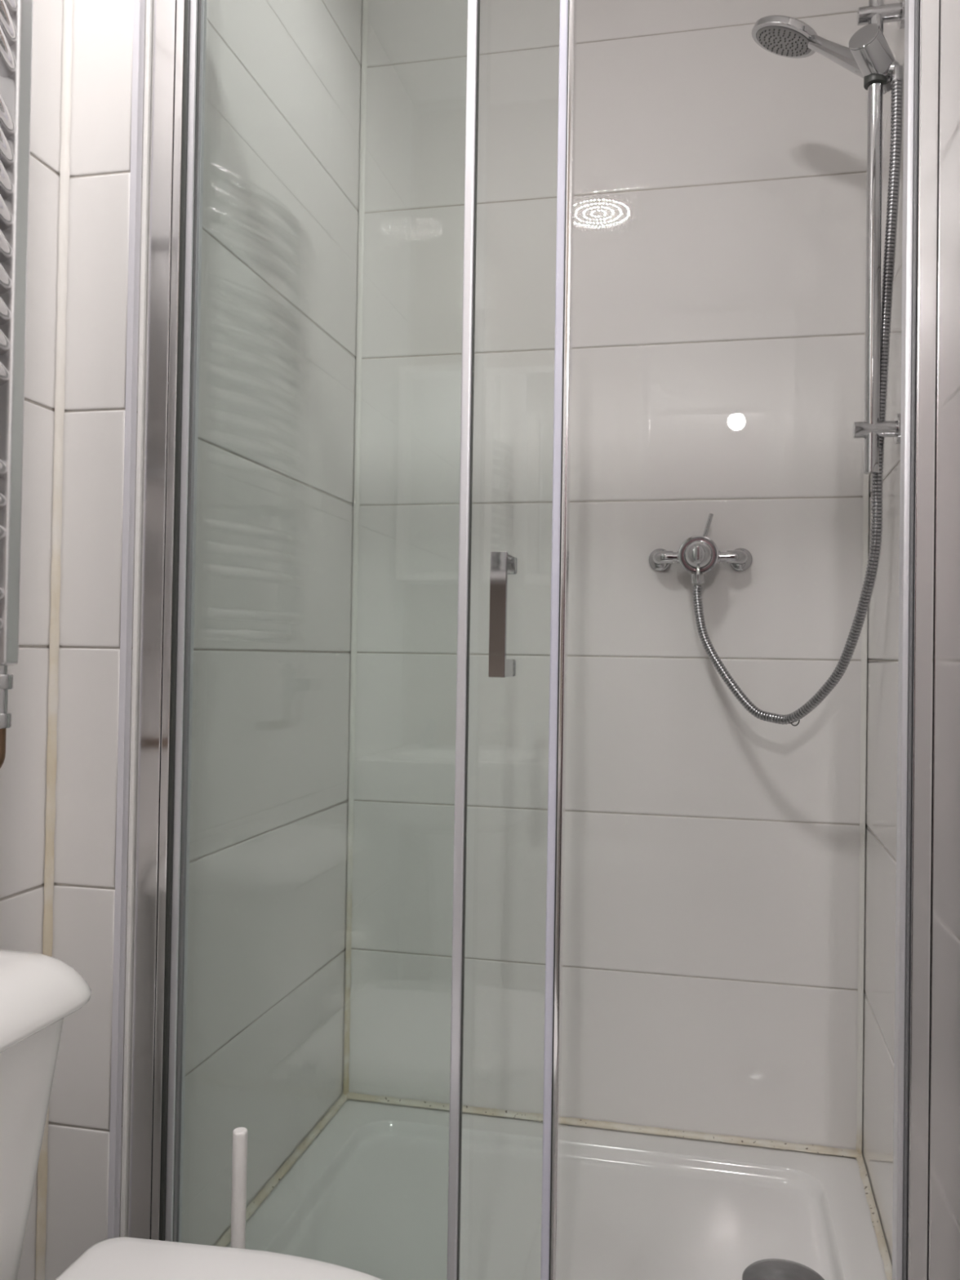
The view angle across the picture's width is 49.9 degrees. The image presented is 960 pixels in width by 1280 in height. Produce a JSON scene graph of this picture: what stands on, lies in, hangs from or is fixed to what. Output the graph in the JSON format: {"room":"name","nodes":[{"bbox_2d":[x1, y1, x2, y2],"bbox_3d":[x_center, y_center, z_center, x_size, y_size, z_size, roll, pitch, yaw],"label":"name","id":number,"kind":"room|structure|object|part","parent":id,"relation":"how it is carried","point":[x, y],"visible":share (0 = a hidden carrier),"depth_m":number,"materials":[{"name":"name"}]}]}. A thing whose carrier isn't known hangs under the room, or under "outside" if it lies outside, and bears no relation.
{"room":"bathroom","nodes":[
{"label":"bathroom","id":0,"kind":"room"},
{"bbox_2d":[0,0,63,1279],"bbox_3d":[-0.752,-0.234,0.562,0.090,2.560,1.560,1,-1,13],"label":"wall","id":1,"kind":"structure","parent":0,"point":[23,771],"depth_m":1.27,"materials":[{"name":"white tile"}]},
{"bbox_2d":[0,0,33,768],"bbox_3d":[-0.555,-0.313,0.950,0.124,0.924,0.394,1,-1,13],"label":"towel radiator","id":2,"kind":"object","parent":1,"relation":"attached to","point":[16,16],"visible":1,"depth_m":1.12,"materials":[{"name":"silver metal"}]},
{"bbox_2d":[35,0,73,1279],"bbox_3d":[-0.534,-0.219,1.307,0.011,2.560,0.011,1,-1,13],"label":"trim","id":3,"kind":"structure","parent":1,"relation":"attached to","point":[51,756],"depth_m":1.31,"materials":[{"name":"plastic"}]},
{"bbox_2d":[44,0,133,1279],"bbox_3d":[-0.489,-0.218,1.318,0.094,2.560,0.030,1,-1,13],"label":"wall pier","id":4,"kind":"object","parent":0,"point":[96,317],"visible":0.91,"depth_m":1.30,"materials":[{"name":"white tile"}]},
{"bbox_2d":[119,0,362,1245],"bbox_3d":[-0.390,-0.211,1.713,0.090,2.560,0.820,1,-1,13],"label":"wall","id":5,"kind":"structure","parent":0,"point":[271,722],"depth_m":1.71,"materials":[{"name":"white tile"}]},
{"bbox_2d":[107,0,145,1239],"bbox_3d":[-0.440,-0.218,1.297,0.009,2.560,0.014,1,-1,13],"label":"trim","id":6,"kind":"structure","parent":5,"relation":"attached to","point":[139,23],"depth_m":1.29,"materials":[{"name":"white"}]},
{"bbox_2d":[120,0,153,1237],"bbox_3d":[-0.434,-0.013,1.303,0.007,1.848,0.008,1,-1,13],"label":"trim","id":7,"kind":"structure","parent":5,"relation":"attached to","point":[149,3],"depth_m":1.30,"materials":[{"name":"white plastic"}]},
{"bbox_2d":[214,1093,347,1246],"bbox_3d":[-0.353,0.911,1.707,0.013,0.013,0.770,1,-1,13],"label":"trim","id":8,"kind":"structure","parent":5,"relation":"attached to","point":[224,1240],"depth_m":1.79,"materials":[{"name":"plastic"}]},
{"bbox_2d":[348,0,870,1150],"bbox_3d":[0.237,-0.196,2.039,1.192,2.560,0.091,1,-1,13],"label":"wall","id":9,"kind":"structure","parent":0,"point":[711,923],"depth_m":1.98,"materials":[{"name":"white tile"}]},
{"bbox_2d":[342,0,368,1095],"bbox_3d":[-0.251,-0.279,2.098,0.012,2.408,0.012,1,-1,13],"label":"trim","id":10,"kind":"structure","parent":9,"relation":"attached to","point":[365,2],"depth_m":2.10,"materials":[{"name":"plastic"}]},
{"bbox_2d":[346,1092,859,1157],"bbox_3d":[0.207,0.924,1.973,0.986,0.013,0.013,1,-1,13],"label":"trim","id":11,"kind":"structure","parent":9,"relation":"attached to","point":[815,1148],"depth_m":1.96,"materials":[{"name":"plastic"}]},
{"bbox_2d":[648,513,752,578],"bbox_3d":[0.403,-0.169,1.893,0.192,0.126,0.122,1,-1,13],"label":"shower valve","id":12,"kind":"object","parent":9,"relation":"attached to","point":[698,555],"visible":1,"depth_m":1.88,"materials":[{"name":"silver metal"}]},
{"bbox_2d":[690,573,705,578],"bbox_3d":[0.401,-0.115,1.899,0.026,0.018,0.026,1,-1,13],"label":"outlet","id":13,"kind":"object","parent":12,"relation":"attached to","point":[692,576],"depth_m":1.89,"materials":[{"name":"silver metal"}]},
{"bbox_3d":[0.391,-0.127,1.851,0.007,0.022,0.012,1,-1,13],"label":"dial lever","id":14,"kind":"part","parent":12,"relation":"part of","materials":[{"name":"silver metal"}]},
{"bbox_3d":[0.416,-0.207,1.887,0.021,0.049,0.008,0,-1,29],"label":"flow lever","id":15,"kind":"part","parent":12,"relation":"part of","materials":[{"name":"silver metal"}]},
{"bbox_2d":[855,5,869,1154],"bbox_3d":[0.705,-0.267,1.884,0.012,2.408,0.012,1,-1,13],"label":"trim","id":16,"kind":"structure","parent":9,"relation":"attached to","point":[866,477],"depth_m":1.88,"materials":[{"name":"plastic"}]},
{"bbox_2d":[862,0,904,1265],"bbox_3d":[0.473,-0.212,0.714,0.090,2.560,2.393,1,-1,14],"label":"wall","id":17,"kind":"structure","parent":0,"point":[877,1144],"depth_m":1.66,"materials":[{"name":"white tile"}]},
{"bbox_2d":[856,1152,892,1279],"bbox_3d":[0.595,0.923,1.495,0.013,0.013,0.770,1,-1,14],"label":"trim","id":18,"kind":"structure","parent":17,"relation":"attached to","point":[875,1220],"depth_m":1.65,"materials":[{"name":"plastic"}]},
{"bbox_2d":[848,0,905,474],"bbox_3d":[0.593,-0.626,1.537,0.075,0.753,0.099,0,-1,37],"label":"riser rail","id":19,"kind":"object","parent":17,"relation":"attached to","point":[868,46],"visible":0.89,"depth_m":1.54,"materials":[{"name":"silver metal"}]},
{"bbox_2d":[751,14,898,78],"bbox_3d":[0.553,-0.927,1.646,0.247,0.172,0.111,0,-1,40],"label":"shower","id":20,"kind":"object","parent":19,"relation":"attached to","point":[784,36],"visible":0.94,"depth_m":1.65,"materials":[{"name":"silver metal"}]},
{"bbox_3d":[0.498,-0.982,1.692,0.088,0.034,0.092,1,-1,13],"label":"spray plate","id":21,"kind":"part","parent":20,"relation":"part of","materials":[{"name":"grey"}]},
{"bbox_2d":[691,64,903,726],"bbox_3d":[0.526,-0.354,1.728,0.066,0.997,0.447,1,-1,-30],"label":"shower hose","id":22,"kind":"object","parent":20,"relation":"attached to","point":[896,76],"visible":0.97,"depth_m":1.57,"materials":[{"name":"grey metal"}]},
{"bbox_2d":[888,61,898,75],"bbox_3d":[0.606,-0.856,1.549,0.040,0.030,0.021,0,-1,33],"label":"hose connector","id":23,"kind":"object","parent":20,"relation":"attached to","point":[892,66],"depth_m":1.53,"materials":[{"name":"silver metal"}]},
{"bbox_3d":[0.592,-0.626,1.552,0.022,0.753,0.022,1,-1,13],"label":"rail","id":24,"kind":"part","parent":19,"relation":"part of","materials":[{"name":"silver metal"}]},
{"bbox_3d":[-0.054,1.102,0.849,1.350,0.080,2.473,1,-1,13],"label":"floor","id":25,"kind":"structure","parent":0,"visible":0},
{"bbox_2d":[0,949,382,1279],"bbox_3d":[-0.317,0.685,0.863,0.648,0.746,0.392,1,-1,13],"label":"toilet","id":26,"kind":"object","parent":25,"relation":"on","point":[37,991],"visible":1,"depth_m":0.99,"materials":[{"name":"white ceramic"}]},
{"bbox_3d":[-0.526,0.339,0.916,0.207,0.049,0.392,1,-1,13],"label":"cistern lid","id":27,"kind":"part","parent":26,"relation":"part of","materials":[{"name":"white ceramic"}]},
{"bbox_3d":[-0.215,0.616,0.841,0.442,0.023,0.392,1,-1,13],"label":"lid","id":28,"kind":"part","parent":26,"relation":"part of","materials":[{"name":"white plastic"}]},
{"bbox_2d":[231,1127,247,1248],"bbox_3d":[-0.275,0.808,1.162,0.100,0.510,0.100,1,-1,13],"label":"toilet brush","id":29,"kind":"object","parent":25,"relation":"on","point":[239,1159],"visible":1,"depth_m":1.16,"materials":[{"name":"white plastic"}]},
{"bbox_2d":[225,1098,887,1279],"bbox_3d":[0.116,1.000,1.577,0.987,0.152,0.820,1,-1,13],"label":"shower tray","id":30,"kind":"object","parent":25,"relation":"on","point":[368,1194],"visible":1,"depth_m":1.73,"materials":[{"name":"white ceramic"}]},
{"bbox_2d":[127,0,959,1279],"bbox_3d":[0.048,-0.009,1.223,0.968,1.851,0.056,1,-1,13],"label":"shower door frame","id":31,"kind":"structure","parent":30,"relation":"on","point":[926,1229],"depth_m":1.14,"materials":[{"name":"silver metal"}]},
{"bbox_3d":[-0.388,0.001,1.319,0.012,1.819,0.046,1,-1,13],"label":"frame post","id":32,"kind":"part","parent":31,"relation":"part of","materials":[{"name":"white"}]},
{"bbox_2d":[176,0,577,1279],"bbox_3d":[-0.141,0.008,1.262,0.491,1.767,0.078,1,-1,13],"label":"shower door","id":33,"kind":"structure","parent":31,"relation":"attached to","point":[502,564],"depth_m":1.23,"materials":[{"name":"silver glass"}]},
{"bbox_3d":[0.021,-0.029,1.191,0.020,0.145,0.008,1,-1,13],"label":"handle","id":34,"kind":"part","parent":33,"relation":"part of","materials":[{"name":"silver metal"}]},
{"bbox_3d":[0.026,0.033,1.218,0.018,0.020,0.049,1,-1,13],"label":"handle mount","id":35,"kind":"part","parent":33,"relation":"part of","materials":[{"name":"silver metal"}]},
{"bbox_3d":[0.028,-0.091,1.220,0.018,0.020,0.049,1,-1,13],"label":"handle mount","id":36,"kind":"part","parent":33,"relation":"part of","materials":[{"name":"silver metal"}]},
{"bbox_3d":[0.035,-0.090,1.252,0.020,0.021,0.006,1,-1,13],"label":"handle mount","id":37,"kind":"part","parent":33,"relation":"part of","materials":[{"name":"silver metal"}]},
{"bbox_3d":[0.034,0.034,1.251,0.020,0.021,0.006,1,-1,13],"label":"handle mount","id":38,"kind":"part","parent":33,"relation":"part of","materials":[{"name":"silver metal"}]},
{"bbox_3d":[0.479,0.012,1.125,0.020,1.819,0.046,1,-1,13],"label":"frame post","id":39,"kind":"part","parent":31,"relation":"part of","materials":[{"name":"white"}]}
]}

